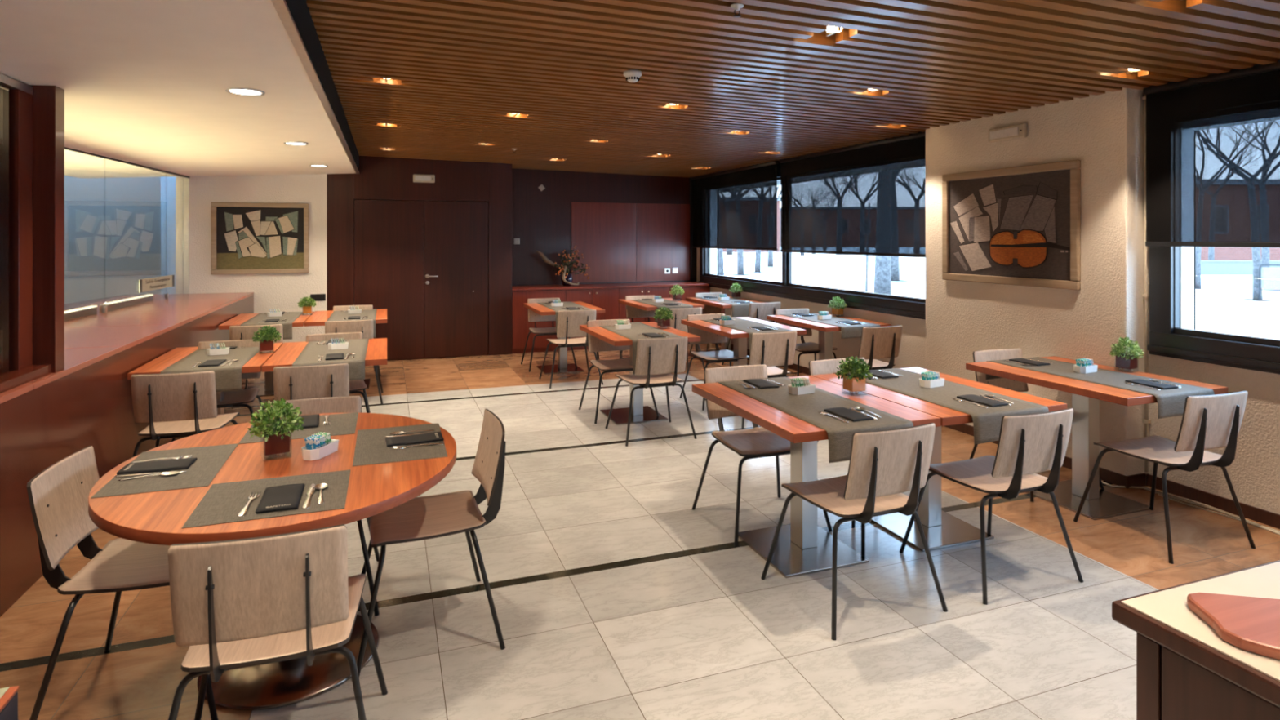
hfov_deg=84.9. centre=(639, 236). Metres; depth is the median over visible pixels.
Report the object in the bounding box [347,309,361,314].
box
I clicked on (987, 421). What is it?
table runner
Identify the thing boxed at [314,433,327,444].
sachet
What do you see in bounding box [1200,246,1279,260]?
building
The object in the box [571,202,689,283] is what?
wall panel
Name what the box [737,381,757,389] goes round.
knife
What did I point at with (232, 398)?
dining chair
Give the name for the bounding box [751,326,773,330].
folded napkin
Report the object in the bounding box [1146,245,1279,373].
window
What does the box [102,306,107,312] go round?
glass clamp
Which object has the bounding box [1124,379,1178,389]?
folded napkin
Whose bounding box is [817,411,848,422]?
fork
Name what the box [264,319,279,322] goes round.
folded napkin
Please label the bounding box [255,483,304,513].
folded napkin
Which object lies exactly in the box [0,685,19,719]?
stand
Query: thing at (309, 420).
folded napkin
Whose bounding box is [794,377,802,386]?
sachet
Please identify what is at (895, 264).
bare tree
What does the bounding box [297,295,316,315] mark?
potted plant
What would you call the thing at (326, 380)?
dining chair
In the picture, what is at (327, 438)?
sachet
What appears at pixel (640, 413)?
pedestal table
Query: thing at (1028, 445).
dining chair
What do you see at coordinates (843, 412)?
folded napkin
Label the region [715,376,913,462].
table runner
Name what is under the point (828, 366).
dining chair
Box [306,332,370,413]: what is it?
dining chair
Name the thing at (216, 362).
folded napkin
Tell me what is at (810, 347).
dining chair
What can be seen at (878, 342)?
dining chair
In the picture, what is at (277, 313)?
box
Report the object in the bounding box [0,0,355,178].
ceiling
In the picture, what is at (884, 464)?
dining chair
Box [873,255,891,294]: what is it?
bare tree
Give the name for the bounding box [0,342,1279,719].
floor
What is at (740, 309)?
table runner
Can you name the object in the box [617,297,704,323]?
pedestal table
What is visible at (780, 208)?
building
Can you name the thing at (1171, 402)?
table runner
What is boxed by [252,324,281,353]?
potted plant
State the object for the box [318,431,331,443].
sachet
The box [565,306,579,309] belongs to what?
folded napkin
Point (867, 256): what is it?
stake
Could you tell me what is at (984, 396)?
knife
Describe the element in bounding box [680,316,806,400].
pedestal table
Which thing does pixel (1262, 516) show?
baseboard
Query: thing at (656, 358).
dining chair
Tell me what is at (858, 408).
spoon
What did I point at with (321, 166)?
recessed light
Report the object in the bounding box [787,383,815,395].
box
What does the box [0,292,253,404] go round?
countertop
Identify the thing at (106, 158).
window
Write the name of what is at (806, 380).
sachet
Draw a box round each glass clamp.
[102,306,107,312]
[164,293,168,298]
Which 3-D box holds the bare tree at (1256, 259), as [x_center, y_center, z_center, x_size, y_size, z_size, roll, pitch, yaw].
[16.112,-2.144,18.177,6.991,7.594,3.616,0,0,8]
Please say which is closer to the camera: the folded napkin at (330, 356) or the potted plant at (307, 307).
the folded napkin at (330, 356)
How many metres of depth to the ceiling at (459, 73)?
3.99 m
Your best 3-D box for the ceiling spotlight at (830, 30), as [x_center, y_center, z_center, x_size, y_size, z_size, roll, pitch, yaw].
[0.938,-1.027,3.380,0.104,0.092,0.104,0,0,-20]
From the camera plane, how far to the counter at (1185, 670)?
1.22 m
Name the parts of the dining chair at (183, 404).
leg, leg, backrest, seat, leg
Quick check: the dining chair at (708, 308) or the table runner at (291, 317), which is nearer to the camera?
the table runner at (291, 317)
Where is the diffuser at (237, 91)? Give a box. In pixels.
[229,88,261,95]
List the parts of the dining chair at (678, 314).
backrest, leg, leg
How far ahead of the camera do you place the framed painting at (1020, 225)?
5.17 m
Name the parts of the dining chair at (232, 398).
backrest, seat, leg, leg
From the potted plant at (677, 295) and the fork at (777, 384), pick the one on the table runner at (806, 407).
the fork at (777, 384)
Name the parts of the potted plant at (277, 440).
pot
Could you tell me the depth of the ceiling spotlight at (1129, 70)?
4.02 m
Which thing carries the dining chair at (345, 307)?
on the floor
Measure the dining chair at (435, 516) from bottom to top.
0.810 m
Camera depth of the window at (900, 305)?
7.95 m
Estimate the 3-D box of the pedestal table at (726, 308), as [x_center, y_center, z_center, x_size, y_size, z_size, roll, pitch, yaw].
[1.127,1.205,9.157,0.660,0.750,1.140,0,0,-20]
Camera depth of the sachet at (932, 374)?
3.86 m
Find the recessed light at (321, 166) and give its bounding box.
[310,164,328,167]
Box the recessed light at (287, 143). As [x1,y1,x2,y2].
[283,142,308,145]
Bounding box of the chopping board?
[1186,592,1279,659]
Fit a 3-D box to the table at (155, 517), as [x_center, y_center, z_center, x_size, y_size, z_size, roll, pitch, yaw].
[-1.306,1.205,2.633,1.228,0.750,1.403,0,0,-20]
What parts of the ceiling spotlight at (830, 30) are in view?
bulb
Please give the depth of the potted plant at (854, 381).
3.67 m
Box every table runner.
[160,346,258,391]
[240,311,302,339]
[292,338,368,380]
[327,308,377,337]
[537,301,591,333]
[599,322,685,373]
[631,298,693,315]
[692,296,756,317]
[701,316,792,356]
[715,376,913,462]
[782,313,879,338]
[832,368,1048,444]
[986,356,1214,418]
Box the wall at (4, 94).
[0,87,8,373]
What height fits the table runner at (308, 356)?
0.128 m
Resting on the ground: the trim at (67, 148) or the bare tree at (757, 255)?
the bare tree at (757, 255)
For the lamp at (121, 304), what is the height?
0.072 m
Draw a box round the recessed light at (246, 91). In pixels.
[225,88,265,96]
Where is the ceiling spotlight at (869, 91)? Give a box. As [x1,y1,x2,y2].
[867,88,879,93]
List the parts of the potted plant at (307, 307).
pot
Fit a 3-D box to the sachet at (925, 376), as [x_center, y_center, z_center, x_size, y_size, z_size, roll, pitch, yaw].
[1.574,0.785,3.859,0.018,0.069,0.050,0,0,-25]
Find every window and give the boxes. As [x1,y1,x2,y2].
[64,148,104,322]
[106,158,165,311]
[698,161,925,319]
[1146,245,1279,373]
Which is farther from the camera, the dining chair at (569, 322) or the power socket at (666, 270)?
the power socket at (666, 270)
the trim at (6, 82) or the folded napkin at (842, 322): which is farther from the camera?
the folded napkin at (842, 322)
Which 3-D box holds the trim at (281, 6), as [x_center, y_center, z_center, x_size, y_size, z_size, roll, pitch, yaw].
[-1.418,-0.795,2.910,0.038,0.015,12.438,0,0,-20]
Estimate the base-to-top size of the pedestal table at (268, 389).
0.750 m
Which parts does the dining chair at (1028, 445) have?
leg, seat, leg, leg, backrest, leg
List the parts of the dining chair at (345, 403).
backrest, leg, leg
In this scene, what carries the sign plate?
attached to the window at (106, 158)
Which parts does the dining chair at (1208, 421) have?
leg, leg, seat, leg, backrest, leg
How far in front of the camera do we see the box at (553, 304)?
8.30 m
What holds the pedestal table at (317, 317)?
on the floor
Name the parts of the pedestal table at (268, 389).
plate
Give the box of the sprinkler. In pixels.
[730,3,743,17]
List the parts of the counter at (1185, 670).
corner post, panel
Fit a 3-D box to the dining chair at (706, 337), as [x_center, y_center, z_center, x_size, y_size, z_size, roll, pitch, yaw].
[0.748,1.178,6.732,0.589,0.810,0.578,0,0,-20]
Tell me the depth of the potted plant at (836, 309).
7.27 m
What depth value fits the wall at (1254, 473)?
4.10 m
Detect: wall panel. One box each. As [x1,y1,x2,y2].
[160,176,175,294]
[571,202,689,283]
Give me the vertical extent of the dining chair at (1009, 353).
0.810 m
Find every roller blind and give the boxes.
[691,160,778,250]
[778,131,925,257]
[1142,60,1279,247]
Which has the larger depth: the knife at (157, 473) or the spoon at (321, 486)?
the knife at (157, 473)
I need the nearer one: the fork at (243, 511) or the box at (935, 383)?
the fork at (243, 511)
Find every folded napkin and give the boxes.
[115,457,197,475]
[197,359,226,366]
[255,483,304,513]
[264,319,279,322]
[290,413,319,427]
[324,353,343,359]
[325,338,344,344]
[347,315,360,319]
[385,431,444,446]
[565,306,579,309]
[641,332,664,337]
[664,302,678,305]
[733,301,748,303]
[742,378,778,388]
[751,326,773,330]
[791,313,813,316]
[823,407,873,421]
[838,320,861,324]
[867,369,898,378]
[956,394,1008,406]
[1008,358,1049,365]
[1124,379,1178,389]
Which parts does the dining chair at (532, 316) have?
leg, leg, seat, backrest, leg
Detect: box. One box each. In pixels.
[205,346,230,355]
[266,311,282,316]
[301,439,338,460]
[328,342,348,350]
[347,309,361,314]
[551,302,563,306]
[614,323,631,329]
[652,298,663,302]
[718,296,728,300]
[719,319,734,324]
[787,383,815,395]
[817,315,831,319]
[919,377,944,387]
[1073,364,1097,373]
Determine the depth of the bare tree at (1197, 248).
21.93 m
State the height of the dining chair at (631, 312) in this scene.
0.810 m
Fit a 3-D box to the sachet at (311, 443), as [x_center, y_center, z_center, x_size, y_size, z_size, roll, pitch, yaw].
[-1.228,0.787,2.621,0.050,0.069,0.019,0,0,12]
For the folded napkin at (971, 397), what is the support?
on the table runner at (987, 421)
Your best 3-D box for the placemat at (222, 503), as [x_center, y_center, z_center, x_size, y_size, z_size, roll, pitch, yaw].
[-1.166,0.829,2.240,0.428,0.001,0.375,0,0,-20]
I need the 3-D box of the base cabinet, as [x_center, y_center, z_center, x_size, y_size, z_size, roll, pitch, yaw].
[-0.432,1.139,10.203,2.952,0.882,0.605,0,0,-20]
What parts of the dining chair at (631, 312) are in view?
backrest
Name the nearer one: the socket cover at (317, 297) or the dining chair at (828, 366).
the dining chair at (828, 366)
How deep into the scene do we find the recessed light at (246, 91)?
3.71 m
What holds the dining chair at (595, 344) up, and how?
on the floor
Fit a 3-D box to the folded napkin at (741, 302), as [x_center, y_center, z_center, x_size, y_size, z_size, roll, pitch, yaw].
[1.276,0.822,8.792,0.114,0.011,0.217,0,0,-19]
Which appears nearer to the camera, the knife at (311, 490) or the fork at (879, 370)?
the knife at (311, 490)
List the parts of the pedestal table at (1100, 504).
plate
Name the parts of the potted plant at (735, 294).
pot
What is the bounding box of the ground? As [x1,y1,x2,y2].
[723,246,1279,339]
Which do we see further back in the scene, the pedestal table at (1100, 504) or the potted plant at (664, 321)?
the potted plant at (664, 321)
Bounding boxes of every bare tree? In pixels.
[718,248,724,275]
[726,248,733,254]
[730,248,751,275]
[748,249,765,272]
[762,185,780,266]
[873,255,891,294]
[890,256,909,281]
[1195,246,1206,288]
[1208,246,1214,260]
[1243,247,1272,301]
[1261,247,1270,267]
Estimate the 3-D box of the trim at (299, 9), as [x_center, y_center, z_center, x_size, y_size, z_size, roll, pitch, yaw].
[-1.418,-0.982,2.911,0.030,0.356,12.439,0,0,-20]
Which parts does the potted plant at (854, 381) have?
pot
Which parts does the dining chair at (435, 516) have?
leg, leg, seat, leg, leg, backrest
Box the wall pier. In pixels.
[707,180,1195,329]
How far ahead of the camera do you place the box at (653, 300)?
8.85 m
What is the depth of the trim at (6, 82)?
3.20 m
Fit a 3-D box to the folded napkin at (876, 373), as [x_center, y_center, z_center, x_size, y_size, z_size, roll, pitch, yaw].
[1.432,0.822,4.195,0.114,0.011,0.217,0,0,-18]
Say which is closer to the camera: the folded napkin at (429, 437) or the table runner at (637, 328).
the folded napkin at (429, 437)
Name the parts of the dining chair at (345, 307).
backrest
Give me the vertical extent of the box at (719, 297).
0.042 m
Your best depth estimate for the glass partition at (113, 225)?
8.85 m
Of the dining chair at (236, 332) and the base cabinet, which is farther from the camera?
the base cabinet
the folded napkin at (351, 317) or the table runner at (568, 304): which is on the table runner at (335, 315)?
the folded napkin at (351, 317)
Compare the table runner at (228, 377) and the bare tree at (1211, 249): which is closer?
the table runner at (228, 377)
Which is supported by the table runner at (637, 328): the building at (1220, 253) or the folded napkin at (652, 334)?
the folded napkin at (652, 334)
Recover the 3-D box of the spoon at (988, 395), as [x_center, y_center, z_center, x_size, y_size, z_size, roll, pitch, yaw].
[1.827,0.823,3.562,0.040,0.008,0.179,0,0,-16]
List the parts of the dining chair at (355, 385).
backrest, seat, leg, leg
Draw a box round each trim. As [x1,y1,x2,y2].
[0,73,33,94]
[0,88,51,393]
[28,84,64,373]
[64,146,190,177]
[271,0,359,173]
[284,0,359,170]
[688,177,696,281]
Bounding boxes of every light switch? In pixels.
[514,238,519,244]
[672,267,677,273]
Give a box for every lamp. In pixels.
[64,305,97,320]
[99,293,153,311]
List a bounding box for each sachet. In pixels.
[304,437,318,449]
[306,436,320,448]
[309,435,323,447]
[311,435,325,446]
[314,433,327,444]
[315,433,329,444]
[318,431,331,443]
[790,377,798,386]
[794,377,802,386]
[798,377,806,386]
[800,377,808,386]
[920,372,929,380]
[925,371,934,380]
[1075,359,1084,366]
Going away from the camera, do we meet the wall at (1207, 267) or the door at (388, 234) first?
the door at (388, 234)
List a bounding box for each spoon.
[117,471,179,480]
[314,483,328,504]
[390,430,434,435]
[735,382,751,388]
[855,407,880,417]
[984,394,1013,403]
[1148,378,1181,386]
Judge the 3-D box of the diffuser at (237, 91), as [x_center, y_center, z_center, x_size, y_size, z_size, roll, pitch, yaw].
[-2.101,-0.770,3.728,0.145,0.002,0.145,0,0,8]
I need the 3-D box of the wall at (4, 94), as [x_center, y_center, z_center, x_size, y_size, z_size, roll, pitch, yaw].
[-1.883,-0.022,0.091,0.040,1.366,7.450,0,0,-20]
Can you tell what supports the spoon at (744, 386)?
on the table runner at (806, 407)
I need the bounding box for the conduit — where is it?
[1142,94,1151,471]
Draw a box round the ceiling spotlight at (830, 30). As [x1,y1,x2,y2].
[826,25,844,36]
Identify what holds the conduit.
attached to the wall at (1254, 473)
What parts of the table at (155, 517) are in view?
plate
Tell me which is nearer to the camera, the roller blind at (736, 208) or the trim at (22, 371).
the trim at (22, 371)
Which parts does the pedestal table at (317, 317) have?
plate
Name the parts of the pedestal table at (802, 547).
plate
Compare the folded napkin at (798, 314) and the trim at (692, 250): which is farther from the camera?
the trim at (692, 250)
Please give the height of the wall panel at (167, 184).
2.800 m
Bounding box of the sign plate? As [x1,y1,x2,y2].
[138,275,173,293]
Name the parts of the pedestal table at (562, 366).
plate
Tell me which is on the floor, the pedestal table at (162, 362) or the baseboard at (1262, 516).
the pedestal table at (162, 362)
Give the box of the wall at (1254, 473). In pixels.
[696,245,1279,514]
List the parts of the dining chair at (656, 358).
leg, leg, seat, backrest, leg, leg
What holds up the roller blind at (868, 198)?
attached to the window at (900, 305)
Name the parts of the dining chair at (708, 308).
backrest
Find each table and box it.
[88,412,456,711]
[127,342,283,427]
[218,311,314,396]
[262,337,386,372]
[304,308,386,389]
[523,301,604,374]
[579,321,700,425]
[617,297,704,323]
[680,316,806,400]
[685,296,765,359]
[692,375,940,577]
[766,313,891,359]
[812,367,1067,551]
[965,355,1227,519]
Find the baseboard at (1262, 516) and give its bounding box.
[712,342,1279,528]
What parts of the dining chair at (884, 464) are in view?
leg, leg, seat, leg, backrest, leg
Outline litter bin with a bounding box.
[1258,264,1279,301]
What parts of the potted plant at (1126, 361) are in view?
pot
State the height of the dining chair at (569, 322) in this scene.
0.810 m
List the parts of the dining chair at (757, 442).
leg, backrest, leg, seat, leg, leg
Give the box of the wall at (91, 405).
[0,294,253,617]
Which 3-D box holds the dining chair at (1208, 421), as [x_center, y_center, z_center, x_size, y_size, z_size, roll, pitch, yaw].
[2.771,1.178,3.704,0.589,0.810,0.578,0,0,-17]
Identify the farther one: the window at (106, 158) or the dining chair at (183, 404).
the window at (106, 158)
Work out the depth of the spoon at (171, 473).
2.42 m
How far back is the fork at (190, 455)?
2.60 m
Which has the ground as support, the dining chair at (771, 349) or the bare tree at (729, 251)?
the bare tree at (729, 251)
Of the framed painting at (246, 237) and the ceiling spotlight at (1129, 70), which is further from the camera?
the framed painting at (246, 237)
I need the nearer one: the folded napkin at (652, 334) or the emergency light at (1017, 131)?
the emergency light at (1017, 131)
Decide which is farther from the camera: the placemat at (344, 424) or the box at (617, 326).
the box at (617, 326)
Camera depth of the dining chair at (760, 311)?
8.21 m
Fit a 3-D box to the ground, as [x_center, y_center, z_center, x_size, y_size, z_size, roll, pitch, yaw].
[70.778,1.665,46.825,155.050,0.070,280.000,0,0,-20]
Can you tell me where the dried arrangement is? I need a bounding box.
[536,245,590,285]
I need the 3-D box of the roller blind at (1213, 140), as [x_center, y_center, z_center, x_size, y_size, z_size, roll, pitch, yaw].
[3.628,-0.441,3.128,0.052,0.999,2.680,0,0,-20]
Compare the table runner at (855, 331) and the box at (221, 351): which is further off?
the table runner at (855, 331)
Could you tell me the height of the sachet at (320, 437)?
0.069 m
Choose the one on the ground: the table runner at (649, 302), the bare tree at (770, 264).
the bare tree at (770, 264)
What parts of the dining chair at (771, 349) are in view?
leg, backrest, seat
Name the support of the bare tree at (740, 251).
on the ground
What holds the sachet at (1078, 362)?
in the box at (1089, 369)
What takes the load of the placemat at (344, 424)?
on the table at (155, 517)
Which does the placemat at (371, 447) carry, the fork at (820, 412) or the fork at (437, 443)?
the fork at (437, 443)
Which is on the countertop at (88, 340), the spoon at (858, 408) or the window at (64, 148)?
the window at (64, 148)
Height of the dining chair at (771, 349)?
0.810 m
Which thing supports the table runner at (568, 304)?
on the pedestal table at (562, 366)
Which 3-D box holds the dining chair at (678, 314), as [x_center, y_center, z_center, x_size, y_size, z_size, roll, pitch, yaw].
[0.396,1.178,7.854,0.589,0.810,0.578,0,0,-20]
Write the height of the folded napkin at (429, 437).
0.011 m
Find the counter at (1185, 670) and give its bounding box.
[1111,560,1279,719]
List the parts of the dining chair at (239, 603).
leg, leg, backrest, seat, leg, leg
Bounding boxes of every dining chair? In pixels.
[26,445,217,719]
[130,370,239,457]
[167,524,387,719]
[171,339,265,441]
[229,324,283,342]
[266,395,379,616]
[273,362,349,400]
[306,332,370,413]
[324,319,383,404]
[333,305,381,383]
[356,408,506,675]
[520,297,577,372]
[538,309,603,388]
[578,319,658,423]
[604,336,696,446]
[619,295,654,358]
[667,306,705,369]
[680,313,749,410]
[689,292,722,352]
[692,364,832,546]
[721,302,784,366]
[741,330,796,430]
[760,422,947,639]
[774,308,837,376]
[808,357,865,527]
[857,325,902,369]
[899,408,1084,604]
[968,348,1104,502]
[1073,391,1256,564]
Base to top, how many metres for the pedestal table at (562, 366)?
0.750 m
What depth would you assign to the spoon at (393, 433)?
2.94 m
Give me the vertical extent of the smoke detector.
0.062 m
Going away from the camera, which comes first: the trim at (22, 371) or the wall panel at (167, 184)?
the trim at (22, 371)
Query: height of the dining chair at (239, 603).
0.810 m
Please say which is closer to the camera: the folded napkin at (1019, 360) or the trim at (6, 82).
the trim at (6, 82)
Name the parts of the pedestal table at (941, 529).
plate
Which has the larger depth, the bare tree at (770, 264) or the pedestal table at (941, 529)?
the bare tree at (770, 264)
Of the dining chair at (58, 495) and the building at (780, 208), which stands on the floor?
the dining chair at (58, 495)
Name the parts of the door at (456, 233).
handle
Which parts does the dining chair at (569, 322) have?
leg, leg, seat, backrest, leg, leg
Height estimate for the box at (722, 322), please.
0.042 m
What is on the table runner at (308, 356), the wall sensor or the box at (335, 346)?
the box at (335, 346)
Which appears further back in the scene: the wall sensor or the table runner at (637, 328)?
the wall sensor
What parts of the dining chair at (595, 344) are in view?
leg, leg, backrest, seat, leg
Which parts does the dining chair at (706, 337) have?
leg, backrest, leg, seat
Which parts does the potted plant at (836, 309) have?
pot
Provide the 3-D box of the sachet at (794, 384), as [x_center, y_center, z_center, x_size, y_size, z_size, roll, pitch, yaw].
[0.816,0.785,3.693,0.018,0.069,0.050,0,0,-26]
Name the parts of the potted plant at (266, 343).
pot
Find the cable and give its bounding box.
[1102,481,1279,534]
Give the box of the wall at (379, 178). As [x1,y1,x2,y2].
[175,155,511,357]
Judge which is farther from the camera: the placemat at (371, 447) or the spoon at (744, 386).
the spoon at (744, 386)
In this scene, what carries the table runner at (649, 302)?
on the pedestal table at (631, 303)
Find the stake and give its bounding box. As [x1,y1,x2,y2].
[865,255,868,292]
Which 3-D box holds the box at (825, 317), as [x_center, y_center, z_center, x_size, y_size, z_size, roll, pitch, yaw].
[1.844,0.806,7.024,0.140,0.042,0.076,0,0,-26]
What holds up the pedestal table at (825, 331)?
on the floor
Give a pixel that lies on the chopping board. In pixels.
(1250, 624)
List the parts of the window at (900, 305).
sash, sash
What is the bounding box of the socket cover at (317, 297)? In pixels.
[310,293,325,301]
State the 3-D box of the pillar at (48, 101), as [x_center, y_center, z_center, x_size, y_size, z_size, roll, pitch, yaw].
[-2.923,-0.038,3.421,0.145,1.399,0.103,0,0,-20]
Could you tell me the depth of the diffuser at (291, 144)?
5.81 m
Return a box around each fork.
[129,454,192,462]
[236,491,261,516]
[322,414,330,425]
[392,442,444,448]
[764,379,785,386]
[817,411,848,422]
[879,369,901,376]
[951,398,987,407]
[1124,382,1159,390]
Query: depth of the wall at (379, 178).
8.66 m
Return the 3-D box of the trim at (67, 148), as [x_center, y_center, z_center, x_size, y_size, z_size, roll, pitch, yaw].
[-4.529,-0.694,5.666,0.024,0.023,5.146,0,0,-16]
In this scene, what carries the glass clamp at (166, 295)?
on the countertop at (88, 340)
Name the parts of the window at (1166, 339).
sash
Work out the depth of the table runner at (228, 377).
4.45 m
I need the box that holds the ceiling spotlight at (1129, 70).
[1125,68,1143,74]
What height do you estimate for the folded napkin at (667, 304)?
0.011 m
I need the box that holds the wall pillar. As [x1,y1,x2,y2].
[925,87,1144,475]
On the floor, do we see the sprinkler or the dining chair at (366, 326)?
the dining chair at (366, 326)
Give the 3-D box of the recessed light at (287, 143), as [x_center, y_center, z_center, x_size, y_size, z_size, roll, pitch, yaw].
[-2.849,-0.773,5.797,0.184,0.010,0.184,0,0,-20]
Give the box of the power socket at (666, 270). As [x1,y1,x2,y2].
[664,268,670,273]
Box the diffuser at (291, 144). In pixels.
[286,142,305,145]
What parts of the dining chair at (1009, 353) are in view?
leg, backrest, leg, leg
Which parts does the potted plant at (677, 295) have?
pot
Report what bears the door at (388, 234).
in the wall at (379, 178)
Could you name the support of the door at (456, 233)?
in the wall at (379, 178)
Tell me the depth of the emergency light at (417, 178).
8.99 m
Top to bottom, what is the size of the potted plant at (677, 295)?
0.216 m
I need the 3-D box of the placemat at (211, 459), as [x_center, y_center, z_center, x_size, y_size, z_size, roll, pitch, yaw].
[-1.676,0.829,2.513,0.325,0.001,0.505,0,0,-20]
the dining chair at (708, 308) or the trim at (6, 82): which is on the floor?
the dining chair at (708, 308)
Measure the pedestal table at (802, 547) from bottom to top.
0.750 m
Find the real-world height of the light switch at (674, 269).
0.085 m
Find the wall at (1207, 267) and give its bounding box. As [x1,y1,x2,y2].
[1200,260,1279,275]
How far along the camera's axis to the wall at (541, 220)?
10.24 m
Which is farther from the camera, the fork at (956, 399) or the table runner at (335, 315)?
the table runner at (335, 315)
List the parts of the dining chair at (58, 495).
leg, backrest, leg, seat, leg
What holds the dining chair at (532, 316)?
on the floor
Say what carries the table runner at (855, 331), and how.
on the pedestal table at (825, 331)
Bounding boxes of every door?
[354,200,423,360]
[424,200,488,358]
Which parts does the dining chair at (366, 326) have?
backrest, leg, leg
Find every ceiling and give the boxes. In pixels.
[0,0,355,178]
[306,0,1279,177]
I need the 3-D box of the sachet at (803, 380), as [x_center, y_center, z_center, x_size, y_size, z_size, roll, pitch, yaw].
[0.865,0.785,3.716,0.019,0.069,0.050,0,0,-25]
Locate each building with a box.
[722,197,780,252]
[779,208,780,246]
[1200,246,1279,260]
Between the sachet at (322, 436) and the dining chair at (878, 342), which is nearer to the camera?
the sachet at (322, 436)
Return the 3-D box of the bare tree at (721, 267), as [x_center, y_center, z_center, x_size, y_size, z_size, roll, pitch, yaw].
[3.135,-2.227,26.869,5.468,7.762,4.780,0,0,-25]
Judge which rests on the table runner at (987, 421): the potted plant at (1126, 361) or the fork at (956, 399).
the fork at (956, 399)
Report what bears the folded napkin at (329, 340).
on the table runner at (308, 356)
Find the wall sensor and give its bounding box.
[537,184,545,191]
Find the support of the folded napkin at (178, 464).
on the placemat at (211, 459)
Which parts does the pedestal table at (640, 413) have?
plate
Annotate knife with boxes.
[113,471,186,477]
[302,483,315,508]
[386,431,441,437]
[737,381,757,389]
[849,407,877,419]
[979,394,1011,404]
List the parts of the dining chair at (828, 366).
backrest, leg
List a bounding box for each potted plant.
[247,398,304,461]
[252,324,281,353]
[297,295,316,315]
[653,306,674,328]
[669,284,684,301]
[728,282,743,298]
[827,296,848,316]
[835,355,873,393]
[1109,337,1144,370]
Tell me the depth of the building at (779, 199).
75.01 m
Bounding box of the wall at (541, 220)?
[511,168,688,285]
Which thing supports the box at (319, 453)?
on the table at (155, 517)
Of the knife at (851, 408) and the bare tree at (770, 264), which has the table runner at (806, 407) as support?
the knife at (851, 408)
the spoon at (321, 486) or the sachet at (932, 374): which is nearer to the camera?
the spoon at (321, 486)
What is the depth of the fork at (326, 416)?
3.13 m
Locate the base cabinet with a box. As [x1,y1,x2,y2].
[511,281,710,353]
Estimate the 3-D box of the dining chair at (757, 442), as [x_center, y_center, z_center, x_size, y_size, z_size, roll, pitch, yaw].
[0.661,1.178,3.925,0.589,0.810,0.578,0,0,-20]
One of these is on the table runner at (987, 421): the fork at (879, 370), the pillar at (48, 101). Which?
the fork at (879, 370)
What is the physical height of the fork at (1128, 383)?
0.008 m
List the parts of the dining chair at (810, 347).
backrest, leg, seat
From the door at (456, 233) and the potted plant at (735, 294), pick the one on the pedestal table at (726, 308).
the potted plant at (735, 294)
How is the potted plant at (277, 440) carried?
on the table at (155, 517)
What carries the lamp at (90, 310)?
on the countertop at (88, 340)
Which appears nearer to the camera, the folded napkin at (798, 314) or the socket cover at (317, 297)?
the folded napkin at (798, 314)
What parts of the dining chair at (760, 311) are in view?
leg, backrest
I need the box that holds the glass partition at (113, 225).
[64,175,160,309]
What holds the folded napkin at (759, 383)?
on the table runner at (806, 407)
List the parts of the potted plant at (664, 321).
pot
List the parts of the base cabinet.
door, door, door, door, door, door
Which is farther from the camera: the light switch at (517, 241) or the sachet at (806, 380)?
the light switch at (517, 241)
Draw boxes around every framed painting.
[210,202,309,274]
[942,160,1080,289]
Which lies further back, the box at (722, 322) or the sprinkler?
the box at (722, 322)
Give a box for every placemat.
[90,443,238,497]
[182,469,351,528]
[238,412,358,444]
[352,422,447,466]
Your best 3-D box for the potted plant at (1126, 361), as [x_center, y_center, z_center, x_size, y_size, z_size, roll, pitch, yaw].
[3.004,0.722,4.326,0.179,0.216,0.184,0,0,-28]
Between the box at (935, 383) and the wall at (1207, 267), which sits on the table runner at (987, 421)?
the box at (935, 383)
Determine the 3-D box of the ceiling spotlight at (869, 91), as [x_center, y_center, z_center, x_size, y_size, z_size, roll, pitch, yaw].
[1.555,-1.008,4.644,0.104,0.092,0.104,0,0,-20]
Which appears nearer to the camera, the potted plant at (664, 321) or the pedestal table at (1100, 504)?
the pedestal table at (1100, 504)
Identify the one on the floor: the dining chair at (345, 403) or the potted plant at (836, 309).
the dining chair at (345, 403)
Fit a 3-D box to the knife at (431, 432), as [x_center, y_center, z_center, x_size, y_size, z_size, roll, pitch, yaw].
[-0.946,0.826,2.925,0.222,0.003,0.028,0,0,-17]
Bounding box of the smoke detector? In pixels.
[623,70,641,82]
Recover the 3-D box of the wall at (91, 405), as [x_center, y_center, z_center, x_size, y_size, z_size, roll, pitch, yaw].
[-2.533,1.135,2.508,0.060,0.890,12.439,0,0,-20]
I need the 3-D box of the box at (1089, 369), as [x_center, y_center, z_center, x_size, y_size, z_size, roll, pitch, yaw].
[2.725,0.806,4.291,0.140,0.042,0.076,0,0,-26]
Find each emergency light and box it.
[413,173,435,182]
[988,123,1026,142]

